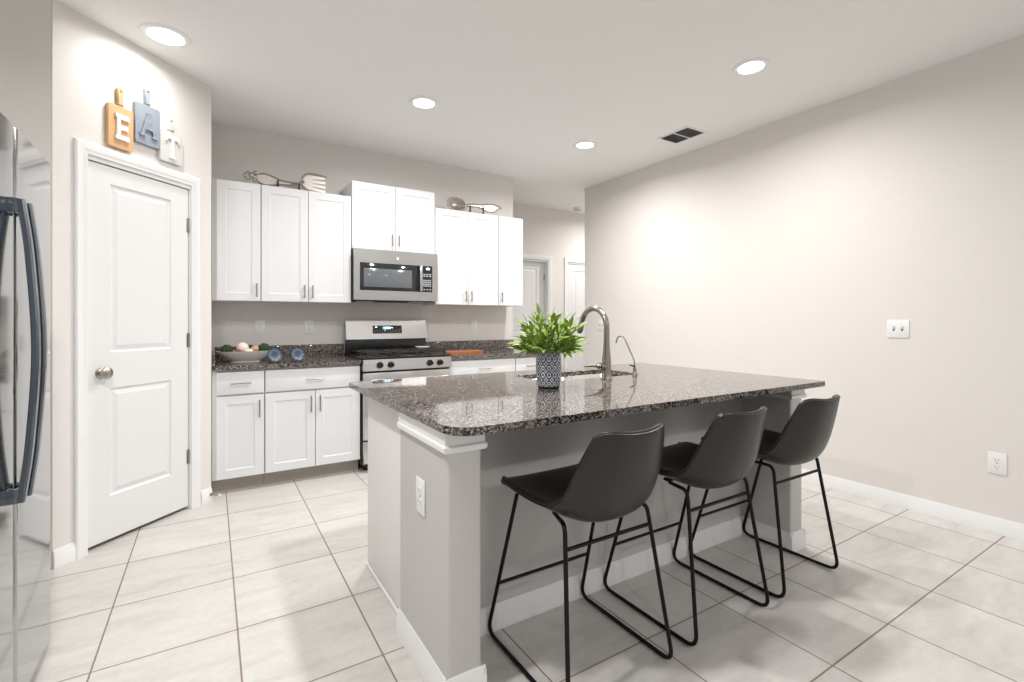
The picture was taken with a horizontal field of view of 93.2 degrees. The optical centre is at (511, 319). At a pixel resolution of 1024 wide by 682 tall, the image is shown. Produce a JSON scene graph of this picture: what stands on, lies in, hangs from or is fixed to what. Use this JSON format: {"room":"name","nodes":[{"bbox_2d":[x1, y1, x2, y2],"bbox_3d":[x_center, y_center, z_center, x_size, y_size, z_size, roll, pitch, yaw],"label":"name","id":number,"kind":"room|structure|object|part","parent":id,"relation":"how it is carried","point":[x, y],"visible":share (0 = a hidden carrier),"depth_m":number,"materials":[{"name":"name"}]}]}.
{"room":"kitchen","nodes":[
{"label":"kitchen","id":0,"kind":"room"},
{"bbox_2d":[0,0,51,568],"bbox_3d":[-2.641,-0.180,2.199,0.835,2.800,0.117,0,0,-32],"label":"wall","id":1,"kind":"structure","parent":0,"point":[25,25],"depth_m":2.33,"materials":[{"name":"white paint"}]},
{"bbox_2d":[52,0,210,549],"bbox_3d":[-2.200,-0.180,2.841,0.110,2.800,0.936,0,0,13],"label":"wall","id":2,"kind":"structure","parent":0,"point":[90,60],"depth_m":2.50,"materials":[{"name":"white paint"}]},
{"bbox_2d":[52,542,75,568],"bbox_3d":[-2.234,1.175,2.424,0.013,0.090,0.108,0,0,13],"label":"baseboard","id":3,"kind":"structure","parent":2,"relation":"attached to","point":[63,555],"depth_m":2.41,"materials":[{"name":"white wood"}]},
{"bbox_2d":[106,87,132,152],"bbox_3d":[-2.167,-1.115,2.676,0.036,0.337,0.136,0,0,13],"label":"letter board","id":4,"kind":"object","parent":2,"relation":"attached to","point":[119,120],"visible":1,"depth_m":2.66,"materials":[{"name":"brown wood"}]},
{"bbox_2d":[74,138,200,559],"bbox_3d":[-2.179,0.146,2.834,0.153,2.148,0.744,0,0,13],"label":"door","id":5,"kind":"structure","parent":2,"relation":"in","point":[137,235],"depth_m":2.76,"materials":[{"name":"white wood"}]},
{"bbox_3d":[-2.184,0.285,2.597,0.056,0.064,0.064,0,0,13],"label":"knob","id":6,"kind":"part","parent":5,"relation":"part of","materials":[{"name":"silver metal"}]},
{"bbox_2d":[133,88,159,148],"bbox_3d":[-2.131,-1.185,2.826,0.036,0.330,0.149,0,0,13],"label":"letter board","id":7,"kind":"object","parent":2,"relation":"attached to","point":[146,119],"visible":1,"depth_m":2.81,"materials":[{"name":"grey wood"}]},
{"bbox_2d":[158,118,182,165],"bbox_3d":[-2.097,-1.101,2.974,0.036,0.272,0.149,0,0,13],"label":"letter board","id":8,"kind":"object","parent":2,"relation":"attached to","point":[170,151],"visible":1,"depth_m":2.96,"materials":[{"name":"white wood"}]},
{"bbox_2d":[201,487,211,504],"bbox_3d":[-2.044,1.175,3.238,0.013,0.090,0.084,0,0,13],"label":"baseboard","id":9,"kind":"structure","parent":2,"relation":"attached to","point":[205,494],"depth_m":3.23,"materials":[{"name":"white wood"}]},
{"bbox_2d":[211,122,512,472],"bbox_3d":[-1.226,-0.180,4.665,2.840,2.800,0.120,0,0,-32],"label":"wall","id":10,"kind":"structure","parent":0,"point":[235,151],"depth_m":4.35,"materials":[{"name":"white paint"}]},
{"bbox_2d":[212,178,260,302],"bbox_3d":[-2.165,-0.600,3.798,0.324,0.910,0.359,0,0,-32],"label":"upper cabinet","id":11,"kind":"object","parent":10,"relation":"attached to","point":[236,206],"visible":1,"depth_m":3.67,"materials":[{"name":"white wood"}]},
{"bbox_2d":[255,320,264,333],"bbox_3d":[-2.105,0.059,4.043,0.074,0.118,0.008,0,0,-32],"label":"power outlet","id":12,"kind":"object","parent":10,"relation":"attached to","point":[259,324],"visible":1,"depth_m":4.04,"materials":[{"name":"white plastic"}]},
{"bbox_2d":[215,344,343,359],"bbox_3d":[-1.954,0.282,4.130,0.996,0.135,0.020,0,0,-32],"label":"backsplash","id":13,"kind":"structure","parent":10,"relation":"attached to","point":[310,350],"depth_m":4.25,"materials":[{"name":"stone"}]},
{"bbox_2d":[258,185,350,303],"bbox_3d":[-1.736,-0.600,4.064,0.683,0.910,0.359,0,0,-32],"label":"upper cabinet","id":14,"kind":"object","parent":10,"relation":"attached to","point":[306,235],"visible":0.96,"depth_m":3.93,"materials":[{"name":"white wood"}]},
{"bbox_2d":[243,170,325,192],"bbox_3d":[-1.864,-1.150,3.998,0.630,0.191,0.060,0,0,-32],"label":"decorative fork","id":15,"kind":"object","parent":14,"relation":"on","point":[307,180],"visible":0.84,"depth_m":4.03,"materials":[{"name":"grey metal"}]},
{"bbox_3d":[-1.807,-0.600,3.857,0.336,0.902,0.019,0,0,-32],"label":"door","id":16,"kind":"part","parent":14,"relation":"part of","materials":[{"name":"white wood"}]},
{"bbox_3d":[-1.518,-0.600,4.037,0.336,0.902,0.019,0,0,-32],"label":"door","id":17,"kind":"part","parent":14,"relation":"part of","materials":[{"name":"white wood"}]},
{"bbox_2d":[304,320,313,333],"bbox_3d":[-1.780,0.060,4.245,0.074,0.118,0.008,0,0,-32],"label":"power outlet","id":18,"kind":"object","parent":10,"relation":"attached to","point":[308,324],"visible":1,"depth_m":4.24,"materials":[{"name":"white plastic"}]},
{"bbox_2d":[343,181,434,253],"bbox_3d":[-1.121,-0.902,4.447,0.759,0.580,0.359,0,0,-32],"label":"upper cabinet","id":19,"kind":"object","parent":10,"relation":"attached to","point":[383,217],"visible":0.91,"depth_m":4.30,"materials":[{"name":"white wood"}]},
{"bbox_3d":[-1.208,-0.902,4.229,0.373,0.572,0.019,0,0,-32],"label":"door","id":20,"kind":"part","parent":19,"relation":"part of","materials":[{"name":"white wood"}]},
{"bbox_2d":[351,248,437,302],"bbox_3d":[-1.099,-0.384,4.412,0.752,0.444,0.440,0,0,-32],"label":"microwave","id":21,"kind":"object","parent":19,"relation":"attached to","point":[377,276],"visible":0.98,"depth_m":4.25,"materials":[{"name":"grey metal"}]},
{"bbox_3d":[-1.073,-0.372,4.234,0.512,0.234,0.032,0,0,-32],"label":"door glass","id":22,"kind":"part","parent":21,"relation":"part of","materials":[{"name":"black glass"}]},
{"bbox_3d":[-1.116,-0.168,4.440,0.692,0.008,0.340,0,0,-32],"label":"underside panel","id":23,"kind":"part","parent":21,"relation":"part of","materials":[{"name":"black metal"}]},
{"bbox_3d":[-0.827,-0.372,4.359,0.026,0.228,0.062,0,0,-32],"label":"handle","id":24,"kind":"part","parent":21,"relation":"part of","materials":[{"name":"silver metal"}]},
{"bbox_3d":[-0.780,-0.372,4.416,0.101,0.234,0.032,0,0,-32],"label":"control panel","id":25,"kind":"part","parent":21,"relation":"part of","materials":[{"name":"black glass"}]},
{"bbox_3d":[-0.887,-0.902,4.428,0.373,0.572,0.019,0,0,-32],"label":"door","id":26,"kind":"part","parent":19,"relation":"part of","materials":[{"name":"white wood"}]},
{"bbox_2d":[422,208,497,305],"bbox_3d":[-0.506,-0.600,4.829,0.683,0.910,0.359,0,0,-32],"label":"upper cabinet","id":27,"kind":"object","parent":10,"relation":"attached to","point":[466,243],"visible":0.96,"depth_m":4.69,"materials":[{"name":"white wood"}]},
{"bbox_3d":[-0.577,-0.600,4.621,0.336,0.902,0.019,0,0,-32],"label":"door","id":28,"kind":"part","parent":27,"relation":"part of","materials":[{"name":"white wood"}]},
{"bbox_2d":[447,197,501,213],"bbox_3d":[-0.377,-1.139,4.925,0.630,0.168,0.064,0,0,-32],"label":"decorative spoon","id":29,"kind":"object","parent":27,"relation":"on","point":[453,203],"visible":0.79,"depth_m":4.87,"materials":[{"name":"grey metal"}]},
{"bbox_2d":[447,198,466,210],"bbox_3d":[-0.552,-1.152,4.830,0.224,0.133,0.039,0,0,-32],"label":"spoon bowl","id":30,"kind":"object","parent":29,"relation":"on","point":[459,204],"depth_m":4.83,"materials":[{"name":"grey metal"}]},
{"bbox_3d":[-0.287,-0.600,4.801,0.336,0.902,0.019,0,0,-32],"label":"door","id":31,"kind":"part","parent":27,"relation":"part of","materials":[{"name":"white wood"}]},
{"bbox_2d":[426,339,513,350],"bbox_3d":[-0.431,0.282,5.076,1.051,0.135,0.020,0,0,-32],"label":"backsplash","id":32,"kind":"structure","parent":10,"relation":"attached to","point":[472,344],"depth_m":5.07,"materials":[{"name":"stone"}]},
{"bbox_2d":[471,320,476,331],"bbox_3d":[-0.398,0.063,5.104,0.074,0.118,0.008,0,0,-32],"label":"power outlet","id":33,"kind":"object","parent":10,"relation":"attached to","point":[473,322],"visible":1,"depth_m":5.10,"materials":[{"name":"white plastic"}]},
{"bbox_2d":[489,216,522,306],"bbox_3d":[-0.089,-0.600,5.088,0.295,0.910,0.359,0,0,-32],"label":"upper cabinet","id":34,"kind":"object","parent":10,"relation":"attached to","point":[510,230],"visible":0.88,"depth_m":4.96,"materials":[{"name":"white wood"}]},
{"bbox_2d":[30,463,1023,681],"bbox_3d":[1.386,1.270,1.844,7.300,0.100,9.670,0,0,-32],"label":"floor","id":35,"kind":"structure","parent":0,"point":[273,582],"depth_m":2.05,"materials":[{"name":"tile"}]},
{"bbox_2d":[0,112,49,681],"bbox_3d":[-1.789,0.320,1.217,0.885,1.800,0.955,0,0,-32],"label":"refrigerator","id":36,"kind":"object","parent":35,"relation":"on","point":[24,171],"visible":1,"depth_m":1.48,"materials":[{"name":"grey metal"}]},
{"bbox_3d":[-1.378,0.297,1.214,0.060,1.755,0.517,0,0,-32],"label":"door","id":37,"kind":"part","parent":36,"relation":"part of","materials":[{"name":"silver metal"}]},
{"bbox_3d":[-1.442,0.090,1.429,0.071,0.896,0.029,0,0,-32],"label":"handle","id":38,"kind":"part","parent":36,"relation":"part of","materials":[{"name":"grey metal"}]},
{"bbox_3d":[-1.477,0.090,1.485,0.071,0.896,0.029,0,0,-32],"label":"handle","id":39,"kind":"part","parent":36,"relation":"part of","materials":[{"name":"grey metal"}]},
{"bbox_2d":[212,369,263,492],"bbox_3d":[-2.089,0.786,3.677,0.326,0.868,0.644,0,0,-32],"label":"base cabinet","id":40,"kind":"object","parent":35,"relation":"on","point":[237,395],"visible":0.95,"depth_m":3.43,"materials":[{"name":"white wood"}]},
{"bbox_3d":[-1.931,0.446,3.444,0.295,0.158,0.019,0,0,-32],"label":"drawer","id":41,"kind":"part","parent":40,"relation":"part of","materials":[{"name":"white wood"}]},
{"bbox_3d":[-1.931,0.826,3.444,0.295,0.577,0.019,0,0,-32],"label":"door","id":42,"kind":"part","parent":40,"relation":"part of","materials":[{"name":"white wood"}]},
{"bbox_3d":[-1.918,0.448,3.423,0.130,0.010,0.032,0,0,-32],"label":"handle","id":43,"kind":"part","parent":40,"relation":"part of","materials":[{"name":"silver metal"}]},
{"bbox_2d":[264,364,359,484],"bbox_3d":[-1.658,0.786,3.945,0.684,0.868,0.644,0,0,-32],"label":"base cabinet","id":44,"kind":"object","parent":35,"relation":"on","point":[312,413],"visible":0.78,"depth_m":3.69,"materials":[{"name":"white wood"}]},
{"bbox_2d":[212,344,360,370],"bbox_3d":[-1.799,0.282,3.863,1.016,0.135,0.637,0,0,-32],"label":"countertop","id":45,"kind":"structure","parent":44,"relation":"on","point":[315,354],"depth_m":3.82,"materials":[{"name":"stone"}]},
{"bbox_2d":[216,350,267,361],"bbox_3d":[-2.062,0.278,3.746,0.396,0.083,0.246,0,0,-32],"label":"fruit bowl","id":46,"kind":"object","parent":45,"relation":"on","point":[246,356],"visible":0.85,"depth_m":3.67,"materials":[{"name":"white ceramic"}]},
{"bbox_2d":[220,344,233,351],"bbox_3d":[-2.167,0.224,3.681,0.101,0.082,0.103,0,0,-32],"label":"artichoke","id":47,"kind":"object","parent":46,"relation":"in","point":[225,348],"visible":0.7,"depth_m":3.65,"materials":[{"name":"green"}]},
{"bbox_2d":[236,342,248,351],"bbox_3d":[-2.079,0.211,3.735,0.086,0.094,0.086,0,0,-32],"label":"gourd","id":48,"kind":"object","parent":46,"relation":"in","point":[242,346],"visible":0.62,"depth_m":3.71,"materials":[{"name":"beige food"}]},
{"bbox_2d":[251,345,258,350],"bbox_3d":[-2.002,0.221,3.771,0.060,0.059,0.060,0,0,-32],"label":"gourd","id":49,"kind":"object","parent":46,"relation":"in","point":[254,348],"visible":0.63,"depth_m":3.75,"materials":[{"name":"brown"}]},
{"bbox_2d":[258,343,270,350],"bbox_3d":[-1.952,0.222,3.814,0.104,0.084,0.106,0,0,-32],"label":"artichoke","id":50,"kind":"object","parent":46,"relation":"in","point":[262,347],"visible":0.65,"depth_m":3.79,"materials":[{"name":"green food"}]},
{"bbox_2d":[267,347,282,362],"bbox_3d":[-1.789,0.261,3.631,0.076,0.116,0.112,0,0,38],"label":"decorative dish","id":51,"kind":"object","parent":45,"relation":"on","point":[275,354],"visible":1,"depth_m":3.62,"materials":[{"name":"blue ceramic"}]},
{"bbox_2d":[291,346,304,361],"bbox_3d":[-1.658,0.261,3.724,0.076,0.116,0.112,0,0,38],"label":"decorative dish","id":52,"kind":"object","parent":45,"relation":"on","point":[297,353],"visible":1,"depth_m":3.72,"materials":[{"name":"blue ceramic"}]},
{"bbox_3d":[-1.653,0.826,3.616,0.338,0.577,0.019,0,0,-32],"label":"door","id":53,"kind":"part","parent":44,"relation":"part of","materials":[{"name":"white wood"}]},
{"bbox_3d":[-1.510,0.446,3.706,0.676,0.158,0.019,0,0,-32],"label":"drawer","id":54,"kind":"part","parent":44,"relation":"part of","materials":[{"name":"white wood"}]},
{"bbox_3d":[-1.364,0.826,3.796,0.333,0.577,0.019,0,0,-32],"label":"door","id":55,"kind":"part","parent":44,"relation":"part of","materials":[{"name":"white wood"}]},
{"bbox_2d":[344,321,451,469],"bbox_3d":[-1.013,0.613,4.287,0.766,1.215,0.708,0,0,-32],"label":"range","id":56,"kind":"object","parent":35,"relation":"on","point":[386,350],"visible":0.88,"depth_m":4.19,"materials":[{"name":"silver metal"}]},
{"bbox_3d":[-0.868,1.060,4.054,0.752,0.180,0.036,0,0,-32],"label":"storage drawer","id":57,"kind":"part","parent":56,"relation":"part of","materials":[{"name":"silver metal"}]},
{"bbox_3d":[-1.053,0.363,3.881,0.052,0.052,0.044,0,0,-32],"label":"knob","id":58,"kind":"part","parent":56,"relation":"part of","materials":[{"name":"black plastic"}]},
{"bbox_3d":[-1.175,0.090,4.547,0.760,0.170,0.089,0,0,-32],"label":"panel","id":59,"kind":"part","parent":56,"relation":"part of","materials":[{"name":"silver metal"}]},
{"bbox_3d":[-0.976,0.363,3.929,0.052,0.052,0.044,0,0,-32],"label":"knob","id":60,"kind":"part","parent":56,"relation":"part of","materials":[{"name":"black plastic"}]},
{"bbox_2d":[344,352,450,359],"bbox_3d":[-1.026,0.307,4.309,0.766,0.016,0.647,0,0,-32],"label":"cooktop","id":61,"kind":"object","parent":56,"relation":"in","point":[406,355],"depth_m":4.09,"materials":[{"name":"black metal"}]},
{"bbox_3d":[-0.868,0.693,4.053,0.752,0.535,0.038,0,0,-32],"label":"oven door","id":62,"kind":"part","parent":56,"relation":"part of","materials":[{"name":"silver metal"}]},
{"bbox_3d":[-0.863,0.363,4.046,0.760,0.090,0.053,0,0,-32],"label":"control panel","id":63,"kind":"part","parent":56,"relation":"part of","materials":[{"name":"silver metal"}]},
{"bbox_3d":[-0.842,0.485,4.012,0.660,0.026,0.061,0,0,-32],"label":"handle","id":64,"kind":"part","parent":56,"relation":"part of","materials":[{"name":"silver metal"}]},
{"bbox_3d":[-0.689,0.363,4.107,0.052,0.052,0.044,0,0,-32],"label":"knob","id":65,"kind":"part","parent":56,"relation":"part of","materials":[{"name":"black plastic"}]},
{"bbox_3d":[-0.611,0.363,4.155,0.052,0.052,0.044,0,0,-32],"label":"knob","id":66,"kind":"part","parent":56,"relation":"part of","materials":[{"name":"black plastic"}]},
{"bbox_2d":[449,357,514,374],"bbox_3d":[-0.415,0.786,4.717,0.694,0.868,0.644,0,0,-32],"label":"base cabinet","id":67,"kind":"object","parent":35,"relation":"on","point":[499,364],"visible":0.21,"depth_m":4.46,"materials":[{"name":"white wood"}]},
{"bbox_2d":[426,339,536,359],"bbox_3d":[-0.265,0.282,4.816,1.058,0.135,0.637,0,0,-32],"label":"countertop","id":68,"kind":"structure","parent":67,"relation":"on","point":[491,348],"depth_m":4.95,"materials":[{"name":"stone"}]},
{"bbox_2d":[439,350,482,354],"bbox_3d":[-0.476,0.306,4.613,0.420,0.026,0.220,0,0,-36],"label":"cutting board","id":69,"kind":"object","parent":68,"relation":"on","point":[452,352],"visible":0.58,"depth_m":4.52,"materials":[{"name":"orange wood"}]},
{"bbox_2d":[514,356,535,370],"bbox_3d":[0.030,0.786,4.994,0.349,0.868,0.644,0,0,-32],"label":"base cabinet","id":70,"kind":"object","parent":35,"relation":"on","point":[522,363],"visible":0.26,"depth_m":4.71,"materials":[{"name":"white wood"}]},
{"bbox_2d":[488,423,672,681],"bbox_3d":[0.261,0.780,1.760,0.482,0.876,0.581,0,0,-32],"label":"bar stool","id":71,"kind":"object","parent":35,"relation":"on","point":[617,473],"visible":1,"depth_m":1.55,"materials":[{"name":"black leather"}]},
{"bbox_3d":[0.084,0.925,1.699,0.118,0.585,0.498,0,0,-32],"label":"sled leg","id":72,"kind":"part","parent":71,"relation":"part of","materials":[{"name":"black metal"}]},
{"bbox_3d":[0.394,0.925,1.891,0.118,0.585,0.498,0,0,-32],"label":"sled leg","id":73,"kind":"part","parent":71,"relation":"part of","materials":[{"name":"black metal"}]},
{"bbox_2d":[349,363,824,681],"bbox_3d":[0.401,0.770,2.515,2.135,0.900,1.280,0,0,-32],"label":"kitchen island","id":74,"kind":"object","parent":35,"relation":"on","point":[459,434],"visible":0.88,"depth_m":2.03,"materials":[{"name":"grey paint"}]},
{"bbox_3d":[-0.563,1.209,2.147,0.010,0.022,0.598,0,0,-32],"label":"shoe moulding","id":75,"kind":"part","parent":74,"relation":"part of","materials":[{"name":"white"}]},
{"bbox_3d":[-0.551,0.773,2.154,0.018,0.854,0.600,0,0,-32],"label":"panel","id":76,"kind":"part","parent":74,"relation":"part of","materials":[{"name":"white paint"}]},
{"bbox_2d":[416,476,424,516],"bbox_3d":[-0.319,0.613,1.683,0.008,0.122,0.078,0,0,-32],"label":"power outlet","id":77,"kind":"object","parent":74,"relation":"attached to","point":[420,484],"visible":1,"depth_m":1.68,"materials":[{"name":"white plastic"}]},
{"bbox_2d":[418,486,421,495],"bbox_3d":[-0.321,0.594,1.682,0.003,0.027,0.033,0,0,-32],"label":"receptacle","id":78,"kind":"object","parent":77,"relation":"attached to","point":[419,487],"depth_m":1.68,"materials":[{"name":"grey plastic"}]},
{"bbox_3d":[-0.262,0.382,1.716,0.151,0.070,0.448,0,0,-32],"label":"cap moulding","id":79,"kind":"part","parent":74,"relation":"part of","materials":[{"name":"white wood"}]},
{"bbox_2d":[349,363,824,435],"bbox_3d":[0.401,0.333,2.515,2.135,0.026,1.280,0,0,-32],"label":"island countertop","id":80,"kind":"structure","parent":74,"relation":"on","point":[496,402],"depth_m":2.11,"materials":[{"name":"stone"}]},
{"bbox_2d":[507,304,588,388],"bbox_3d":[0.166,0.119,2.274,0.395,0.400,0.412,0,0,9],"label":"potted plant","id":81,"kind":"object","parent":80,"relation":"on","point":[548,349],"visible":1,"depth_m":2.23,"materials":[{"name":"green plant"}]},
{"bbox_2d":[534,374,619,380],"bbox_3d":[0.391,0.450,2.819,0.705,0.206,0.334,0,0,-32],"label":"sink","id":82,"kind":"object","parent":80,"relation":"in","point":[589,375],"visible":0.05,"depth_m":3.04,"materials":[{"name":"silver metal"}]},
{"bbox_2d":[534,377,575,380],"bbox_3d":[0.238,0.450,2.724,0.345,0.206,0.334,0,0,-32],"label":"basin","id":83,"kind":"object","parent":82,"relation":"in","point":[562,378],"depth_m":2.91,"materials":[{"name":"silver metal"}]},
{"bbox_2d":[565,374,619,378],"bbox_3d":[0.544,0.450,2.914,0.345,0.206,0.334,0,0,-32],"label":"basin","id":84,"kind":"object","parent":82,"relation":"in","point":[590,375],"depth_m":3.06,"materials":[{"name":"silver metal"}]},
{"bbox_2d":[577,306,611,379],"bbox_3d":[0.401,0.120,2.663,0.186,0.399,0.272,0,0,-32],"label":"faucet","id":85,"kind":"object","parent":80,"relation":"on","point":[605,366],"visible":0.98,"depth_m":2.59,"materials":[{"name":"silver metal"}]},
{"bbox_3d":[0.456,0.010,2.692,0.031,0.179,0.233,0,0,-32],"label":"spout","id":86,"kind":"part","parent":85,"relation":"part of","materials":[{"name":"silver metal"}]},
{"bbox_3d":[0.437,0.249,2.561,0.140,0.045,0.041,0,0,-32],"label":"lever handle","id":87,"kind":"part","parent":85,"relation":"part of","materials":[{"name":"silver metal"}]},
{"bbox_2d":[615,335,637,375],"bbox_3d":[0.653,0.206,2.825,0.065,0.228,0.172,0,0,-32],"label":"water tap","id":88,"kind":"object","parent":80,"relation":"on","point":[633,366],"visible":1,"depth_m":2.78,"materials":[{"name":"silver metal"}]},
{"bbox_3d":[0.664,0.181,2.839,0.008,0.178,0.160,0,0,-32],"label":"spout","id":89,"kind":"part","parent":88,"relation":"part of","materials":[{"name":"silver metal"}]},
{"bbox_3d":[0.565,1.170,2.238,2.104,0.100,0.460,0,0,-32],"label":"baseboard","id":90,"kind":"part","parent":74,"relation":"part of","materials":[{"name":"white"}]},
{"bbox_3d":[1.402,0.382,2.750,0.144,0.070,0.448,0,0,-32],"label":"cap moulding","id":91,"kind":"part","parent":74,"relation":"part of","materials":[{"name":"white wood"}]},
{"bbox_2d":[603,406,769,645],"bbox_3d":[0.769,0.780,2.075,0.482,0.876,0.581,0,0,-32],"label":"bar stool","id":92,"kind":"object","parent":35,"relation":"on","point":[727,452],"visible":0.8,"depth_m":1.86,"materials":[{"name":"black metal"}]},
{"bbox_3d":[0.592,0.925,2.014,0.118,0.585,0.498,0,0,-32],"label":"sled leg","id":93,"kind":"part","parent":92,"relation":"part of","materials":[{"name":"black metal"}]},
{"bbox_3d":[0.902,0.925,2.207,0.118,0.585,0.498,0,0,-32],"label":"sled leg","id":94,"kind":"part","parent":92,"relation":"part of","materials":[{"name":"black metal"}]},
{"bbox_2d":[692,394,839,597],"bbox_3d":[1.267,0.780,2.385,0.482,0.876,0.581,0,0,-32],"label":"bar stool","id":95,"kind":"object","parent":35,"relation":"on","point":[807,433],"visible":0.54,"depth_m":2.16,"materials":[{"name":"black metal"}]},
{"bbox_3d":[1.091,0.925,2.324,0.118,0.585,0.498,0,0,-32],"label":"sled leg","id":96,"kind":"part","parent":95,"relation":"part of","materials":[{"name":"black metal"}]},
{"bbox_3d":[1.400,0.925,2.516,0.118,0.585,0.498,0,0,-32],"label":"sled leg","id":97,"kind":"part","parent":95,"relation":"part of","materials":[{"name":"black metal"}]},
{"bbox_2d":[57,0,1023,213],"bbox_3d":[1.386,-1.630,1.844,7.300,0.100,9.670,0,0,-32],"label":"ceiling","id":98,"kind":"structure","parent":0,"point":[515,84],"depth_m":2.95,"materials":[{"name":"white paint"}]},
{"bbox_2d":[138,22,191,48],"bbox_3d":[-1.925,-1.575,2.693,0.246,0.009,0.246,0,0,-32],"label":"recessed light","id":99,"kind":"object","parent":98,"relation":"in","point":[161,34],"visible":1,"depth_m":2.68,"materials":[{"name":"white plastic"}]},
{"bbox_2d":[409,96,438,109],"bbox_3d":[-0.641,-1.575,3.524,0.215,0.009,0.215,0,0,-32],"label":"recessed light","id":100,"kind":"object","parent":98,"relation":"in","point":[419,102],"visible":1,"depth_m":3.52,"materials":[{"name":"white plastic"}]},
{"bbox_2d":[573,141,596,149],"bbox_3d":[0.659,-1.575,4.370,0.215,0.009,0.215,0,0,-32],"label":"recessed light","id":101,"kind":"object","parent":98,"relation":"in","point":[581,145],"visible":1,"depth_m":4.37,"materials":[{"name":"white plastic"}]},
{"bbox_2d":[657,126,706,143],"bbox_3d":[1.450,-1.574,4.138,0.250,0.010,0.320,0,0,-32],"label":"ceiling vent","id":102,"kind":"object","parent":98,"relation":"in","point":[686,133],"visible":1,"depth_m":4.13,"materials":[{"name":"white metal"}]},
{"bbox_2d":[732,58,769,75],"bbox_3d":[1.493,-1.575,3.023,0.215,0.009,0.215,0,0,-32],"label":"recessed light","id":103,"kind":"object","parent":98,"relation":"in","point":[753,66],"visible":1,"depth_m":3.01,"materials":[{"name":"white plastic"}]},
{"bbox_2d":[513,203,584,367],"bbox_3d":[0.132,-0.180,6.686,4.080,2.800,0.120,0,0,-32],"label":"wall","id":104,"kind":"structure","parent":0,"point":[558,234],"depth_m":6.92,"materials":[{"name":"white paint"}]},
{"bbox_2d":[513,254,551,342],"bbox_3d":[0.139,0.158,6.674,0.930,2.125,0.128,0,0,-32],"label":"door","id":105,"kind":"structure","parent":104,"relation":"in","point":[537,277],"depth_m":6.81,"materials":[{"name":"white wood"}]},
{"bbox_3d":[0.168,0.158,6.628,0.930,2.125,0.018,0,0,-32],"label":"casing","id":106,"kind":"part","parent":105,"relation":"part of","materials":[{"name":"white wood"}]},
{"bbox_2d":[564,257,584,367],"bbox_3d":[1.120,0.158,7.283,0.920,2.125,0.127,0,0,-32],"label":"door","id":107,"kind":"structure","parent":104,"relation":"in","point":[574,273],"depth_m":7.13,"materials":[{"name":"white wood"}]},
{"bbox_2d":[585,35,1023,523],"bbox_3d":[3.167,-0.180,2.256,0.120,2.800,8.490,0,0,-32],"label":"wall","id":108,"kind":"structure","parent":0,"point":[787,247],"depth_m":3.32,"materials":[{"name":"white paint"}]},
{"bbox_2d":[598,320,603,329],"bbox_3d":[1.023,0.057,5.574,0.018,0.118,0.122,0,0,-32],"label":"light switch","id":109,"kind":"object","parent":108,"relation":"attached to","point":[600,322],"visible":0.85,"depth_m":5.58,"materials":[{"name":"white plastic"}]},
{"bbox_2d":[887,320,909,337],"bbox_3d":[2.521,0.058,3.163,0.018,0.118,0.122,0,0,-32],"label":"light switch","id":110,"kind":"object","parent":108,"relation":"attached to","point":[895,328],"visible":1,"depth_m":3.16,"materials":[{"name":"white plastic"}]},
{"bbox_2d":[801,468,1023,540],"bbox_3d":[3.086,1.175,2.259,0.013,0.090,8.400,0,0,-32],"label":"baseboard","id":111,"kind":"structure","parent":108,"relation":"attached to","point":[1011,529],"depth_m":3.05,"materials":[{"name":"white wood"}]},
{"bbox_2d":[988,451,1006,475],"bbox_3d":[2.773,0.820,2.767,0.008,0.122,0.080,0,0,-32],"label":"power outlet","id":112,"kind":"object","parent":108,"relation":"attached to","point":[997,462],"visible":1,"depth_m":2.76,"materials":[{"name":"white plastic"}]},
{"bbox_2d":[993,457,1000,462],"bbox_3d":[2.771,0.800,2.765,0.003,0.027,0.033,0,0,-32],"label":"receptacle","id":113,"kind":"object","parent":112,"relation":"attached to","point":[995,459],"depth_m":2.76,"materials":[{"name":"grey plastic"}]},
{"bbox_2d":[993,464,1000,469],"bbox_3d":[2.771,0.840,2.765,0.003,0.027,0.033,0,0,-32],"label":"receptacle","id":114,"kind":"object","parent":112,"relation":"attached to","point":[995,466],"depth_m":2.76,"materials":[{"name":"grey plastic"}]}
]}

